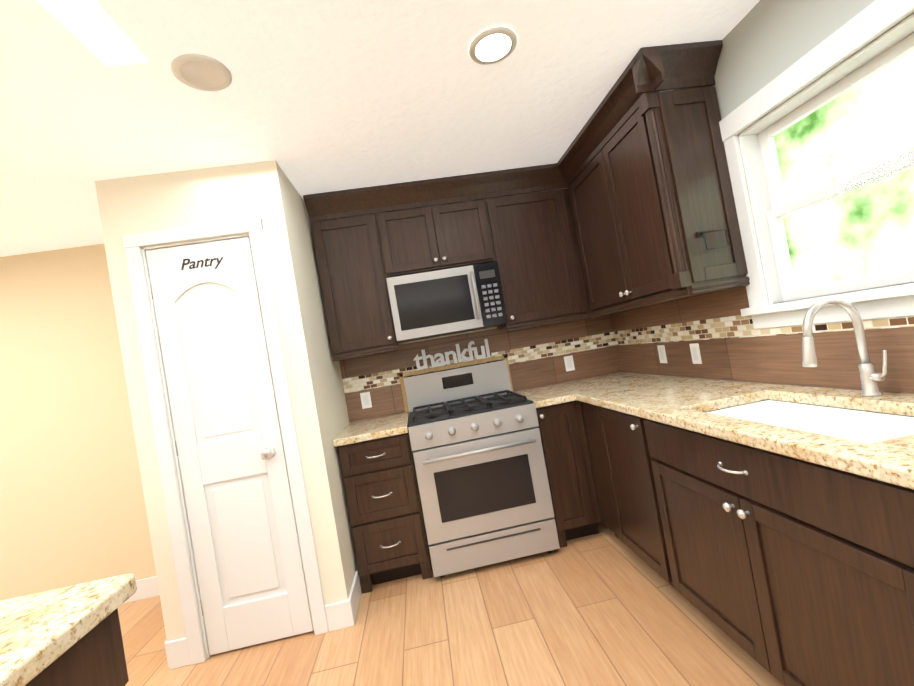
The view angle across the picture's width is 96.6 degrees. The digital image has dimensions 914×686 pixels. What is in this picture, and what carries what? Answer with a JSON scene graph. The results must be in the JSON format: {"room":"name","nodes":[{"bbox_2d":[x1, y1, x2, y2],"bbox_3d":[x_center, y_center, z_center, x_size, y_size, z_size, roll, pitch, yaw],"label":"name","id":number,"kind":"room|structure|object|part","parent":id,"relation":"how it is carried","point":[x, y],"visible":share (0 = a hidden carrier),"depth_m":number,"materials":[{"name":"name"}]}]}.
{"room":"kitchen","nodes":[
{"label":"kitchen","id":0,"kind":"room"},
{"bbox_2d":[95,179,179,641],"bbox_3d":[-1.601,0.397,2.434,0.100,2.440,0.830,-10,-1,-6],"label":"wall","id":1,"kind":"structure","parent":0,"point":[111,266],"depth_m":2.03,"materials":[{"name":"grey paint"}]},
{"bbox_2d":[164,637,187,669],"bbox_3d":[-1.455,1.543,2.398,0.024,0.130,0.840,-10,-1,-6],"label":"baseboard","id":2,"kind":"structure","parent":1,"relation":"attached to","point":[176,650],"depth_m":1.99,"materials":[{"name":"white paint"}]},
{"bbox_2d":[108,162,327,654],"bbox_3d":[-1.192,0.320,2.116,0.660,2.440,0.110,-10,-1,-6],"label":"wall","id":3,"kind":"structure","parent":0,"point":[220,194],"depth_m":2.07,"materials":[{"name":"grey"}]},
{"bbox_2d":[122,218,328,664],"bbox_3d":[-1.163,0.467,2.102,0.665,2.140,0.134,-10,-1,-6],"label":"door frame","id":4,"kind":"structure","parent":3,"relation":"attached to","point":[165,449],"depth_m":2.04,"materials":[{"name":"white paint"}]},
{"bbox_2d":[146,237,312,654],"bbox_3d":[-1.161,0.501,2.084,0.514,2.047,0.047,-10,-1,-6],"label":"pantry door","id":5,"kind":"structure","parent":3,"relation":"in","point":[238,496],"depth_m":2.07,"materials":[{"name":"white paint"}]},
{"bbox_2d":[181,257,222,269],"bbox_3d":[-1.300,-0.406,2.079,0.213,0.073,0.002,-10,-1,-6],"label":"lettering","id":6,"kind":"object","parent":5,"relation":"attached to","point":[193,264],"depth_m":2.08,"materials":[{"name":"grey"}]},
{"bbox_2d":[260,447,275,459],"bbox_3d":[-0.952,0.556,2.047,0.058,0.058,0.067,-10,-1,-6],"label":"door knob","id":7,"kind":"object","parent":5,"relation":"attached to","point":[267,453],"depth_m":2.02,"materials":[{"name":"silver metal"}]},
{"bbox_2d":[256,160,357,603],"bbox_3d":[-0.846,0.268,2.515,0.120,2.440,0.830,-10,-1,-6],"label":"wall","id":8,"kind":"structure","parent":0,"point":[318,395],"depth_m":2.12,"materials":[{"name":"grey paint"}]},
{"bbox_2d":[345,571,361,626],"bbox_3d":[-0.556,1.385,2.224,0.014,0.130,0.299,-10,-1,-6],"label":"baseboard","id":9,"kind":"structure","parent":8,"relation":"attached to","point":[352,604],"depth_m":2.15,"materials":[{"name":"white paint"}]},
{"bbox_2d":[0,188,619,600],"bbox_3d":[-1.485,0.386,2.944,5.460,2.440,0.140,-10,-1,-6],"label":"wall","id":10,"kind":"structure","parent":0,"point":[82,500],"depth_m":2.75,"materials":[{"name":"grey paint"}]},
{"bbox_2d":[124,576,159,602],"bbox_3d":[-2.668,1.758,2.696,2.390,0.130,0.014,-10,-1,-6],"label":"baseboard","id":11,"kind":"structure","parent":10,"relation":"attached to","point":[147,587],"depth_m":2.75,"materials":[{"name":"white paint"}]},
{"bbox_2d":[303,188,398,359],"bbox_3d":[-0.708,-0.459,2.832,0.430,1.038,0.320,-10,-1,-6],"label":"upper cabinet","id":12,"kind":"object","parent":10,"relation":"attached to","point":[351,262],"depth_m":2.68,"materials":[{"name":"brown wood"}]},
{"bbox_2d":[375,173,498,277],"bbox_3d":[-0.171,-0.784,2.899,0.746,0.578,0.320,-10,-1,-6],"label":"upper cabinet","id":13,"kind":"object","parent":10,"relation":"attached to","point":[416,240],"depth_m":2.74,"materials":[{"name":"brown wood"}]},
{"bbox_2d":[386,262,507,342],"bbox_3d":[-0.076,-0.273,2.834,0.742,0.415,0.428,-10,-1,-6],"label":"microwave","id":14,"kind":"object","parent":13,"relation":"attached to","point":[437,303],"visible":1,"depth_m":2.67,"materials":[{"name":"grey metal"}]},
{"bbox_3d":[0.120,-0.309,2.666,0.019,0.315,0.052,-10,-1,-6],"label":"microwave handle","id":15,"kind":"part","parent":14,"relation":"part of","materials":[{"name":"silver metal"}]},
{"bbox_2d":[339,315,618,422],"bbox_3d":[0.192,0.160,3.068,2.070,0.499,0.010,-10,-1,-6],"label":"tile backsplash","id":16,"kind":"structure","parent":10,"relation":"attached to","point":[536,355],"depth_m":3.09,"materials":[{"name":"tile"}]},
{"bbox_2d":[360,392,371,408],"bbox_3d":[-0.662,0.417,2.964,0.070,0.115,0.006,-10,-1,-6],"label":"electrical outlet","id":17,"kind":"object","parent":16,"relation":"attached to","point":[366,400],"visible":1,"depth_m":2.96,"materials":[{"name":"white plastic"}]},
{"bbox_2d":[564,355,574,371],"bbox_3d":[0.864,0.157,3.129,0.070,0.115,0.006,-10,-1,-6],"label":"electrical outlet","id":18,"kind":"object","parent":16,"relation":"attached to","point":[569,363],"visible":1,"depth_m":3.13,"materials":[{"name":"white plastic"}]},
{"bbox_2d":[483,164,586,331],"bbox_3d":[0.508,-0.667,2.964,0.558,1.038,0.320,-10,-1,-6],"label":"upper cabinet","id":19,"kind":"object","parent":10,"relation":"attached to","point":[538,262],"depth_m":2.81,"materials":[{"name":"brown wood"}]},
{"bbox_2d":[0,0,759,256],"bbox_3d":[-2.992,-0.674,0.213,8.940,0.060,9.900,-10,-1,-6],"label":"ceiling","id":20,"kind":"structure","parent":0,"point":[317,96],"depth_m":1.67,"materials":[{"name":"white paint"}]},
{"bbox_2d":[171,54,231,90],"bbox_3d":[-0.920,-0.972,1.472,0.190,0.008,0.190,-10,-1,-6],"label":"recessed light","id":21,"kind":"object","parent":20,"relation":"in","point":[201,72],"visible":1,"depth_m":1.46,"materials":[{"name":"white paint"}]},
{"bbox_2d":[469,27,516,64],"bbox_3d":[0.140,-1.153,1.587,0.190,0.008,0.190,-10,-1,-6],"label":"recessed light","id":22,"kind":"object","parent":20,"relation":"in","point":[492,45],"visible":1,"depth_m":1.57,"materials":[{"name":"white paint"}]},
{"bbox_2d":[117,497,783,685],"bbox_3d":[-2.567,1.789,0.167,8.940,0.060,9.900,-10,-1,-6],"label":"floor","id":23,"kind":"structure","parent":0,"point":[605,606],"depth_m":1.88,"materials":[{"name":"brown wood"}]},
{"bbox_2d":[0,574,136,685],"bbox_3d":[-0.971,0.941,-0.152,0.824,1.058,2.240,-10,-1,-6],"label":"kitchen island","id":24,"kind":"object","parent":23,"relation":"on","point":[68,636],"visible":1,"depth_m":0.73,"materials":[{"name":"beige stone"}]},
{"bbox_2d":[337,433,432,593],"bbox_3d":[-0.448,1.000,2.666,0.416,0.868,0.611,-10,-1,-6],"label":"base cabinet","id":25,"kind":"object","parent":23,"relation":"on","point":[382,494],"depth_m":2.37,"materials":[{"name":"brown wood"}]},
{"bbox_2d":[333,413,408,446],"bbox_3d":[-0.529,0.551,2.658,0.430,0.040,0.629,-10,-1,-6],"label":"countertop","id":26,"kind":"structure","parent":25,"relation":"on","point":[374,429],"depth_m":2.43,"materials":[{"name":"beige stone"}]},
{"bbox_2d":[403,360,559,577],"bbox_3d":[0.117,0.749,2.661,0.762,1.170,0.711,-10,-1,-6],"label":"stove","id":27,"kind":"object","parent":23,"relation":"on","point":[480,465],"visible":1,"depth_m":2.38,"materials":[{"name":"grey metal"}]},
{"bbox_2d":[399,339,513,411],"bbox_3d":[-0.011,0.226,3.015,0.822,0.433,0.049,-10,-1,-6],"label":"sign","id":28,"kind":"object","parent":27,"relation":"on","point":[423,368],"visible":0.81,"depth_m":3.00,"materials":[{"name":"galvanized metal"},{"name":"light wood"}]},
{"bbox_2d":[536,409,608,547],"bbox_3d":[0.661,0.811,2.786,0.299,0.868,0.611,-10,-1,-6],"label":"base cabinet","id":29,"kind":"object","parent":23,"relation":"on","point":[568,462],"depth_m":2.49,"materials":[{"name":"brown wood"}]},
{"bbox_2d":[517,373,913,572],"bbox_3d":[0.996,0.267,1.575,0.885,0.040,3.111,-10,-1,-6],"label":"countertop","id":30,"kind":"structure","parent":29,"relation":"on","point":[861,494],"depth_m":1.27,"materials":[{"name":"beige stone"}]},
{"bbox_2d":[706,400,913,442],"bbox_3d":[1.163,0.354,1.334,0.410,0.193,0.720,-10,-1,-6],"label":"sink","id":31,"kind":"object","parent":30,"relation":"in","point":[865,426],"visible":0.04,"depth_m":1.47,"materials":[{"name":"white ceramic"}]},
{"bbox_2d":[802,297,886,396],"bbox_3d":[1.266,0.019,1.341,0.250,0.347,0.086,-10,-1,-6],"label":"faucet","id":32,"kind":"object","parent":30,"relation":"on","point":[869,377],"visible":1,"depth_m":1.35,"materials":[{"name":"silver metal"}]},
{"bbox_2d":[620,0,913,393],"bbox_3d":[1.653,-0.218,-0.416,0.120,2.440,7.500,-10,-1,-6],"label":"wall","id":33,"kind":"structure","parent":0,"point":[773,35],"depth_m":1.58,"materials":[{"name":"grey paint"}]},
{"bbox_2d":[563,132,654,315],"bbox_3d":[1.011,-0.761,2.571,0.316,1.038,0.610,-10,-1,-6],"label":"upper cabinet","id":34,"kind":"object","parent":33,"relation":"attached to","point":[578,170],"depth_m":2.62,"materials":[{"name":"brown wood"}]},
{"bbox_2d":[587,48,749,307],"bbox_3d":[1.052,-0.777,2.099,0.330,1.038,0.548,-10,-1,-6],"label":"upper cabinet","id":35,"kind":"object","parent":33,"relation":"attached to","point":[639,210],"depth_m":1.84,"materials":[{"name":"brown wood"}]},
{"bbox_2d":[607,286,913,392],"bbox_3d":[1.389,-0.084,1.625,0.010,0.519,3.140,-10,-1,-6],"label":"tile backsplash","id":36,"kind":"structure","parent":33,"relation":"attached to","point":[725,335],"depth_m":1.94,"materials":[{"name":"tile"}]},
{"bbox_2d":[657,345,666,362],"bbox_3d":[1.304,0.071,2.586,0.006,0.115,0.070,-10,-1,-6],"label":"electrical outlet","id":37,"kind":"object","parent":36,"relation":"attached to","point":[662,354],"visible":1,"depth_m":2.58,"materials":[{"name":"white plastic"}]},
{"bbox_2d":[689,343,701,363],"bbox_3d":[1.335,0.060,2.278,0.006,0.115,0.070,-10,-1,-6],"label":"electrical outlet","id":38,"kind":"object","parent":36,"relation":"attached to","point":[695,353],"visible":1,"depth_m":2.27,"materials":[{"name":"white plastic"}]},
{"bbox_2d":[719,0,913,328],"bbox_3d":[1.378,-0.561,1.349,0.170,0.955,1.090,-10,-1,-6],"label":"window","id":39,"kind":"structure","parent":33,"relation":"in","point":[771,209],"depth_m":1.55,"materials":[{"name":"white paint"}]},
{"label":"outside","id":40,"kind":"structure","parent":0,"visible":0},
{"bbox_2d":[774,50,913,287],"bbox_3d":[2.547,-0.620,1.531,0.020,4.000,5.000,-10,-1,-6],"label":"window glass","id":41,"kind":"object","parent":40,"point":[868,123],"depth_m":2.44,"materials":[{"name":"clear glass"}]}
]}

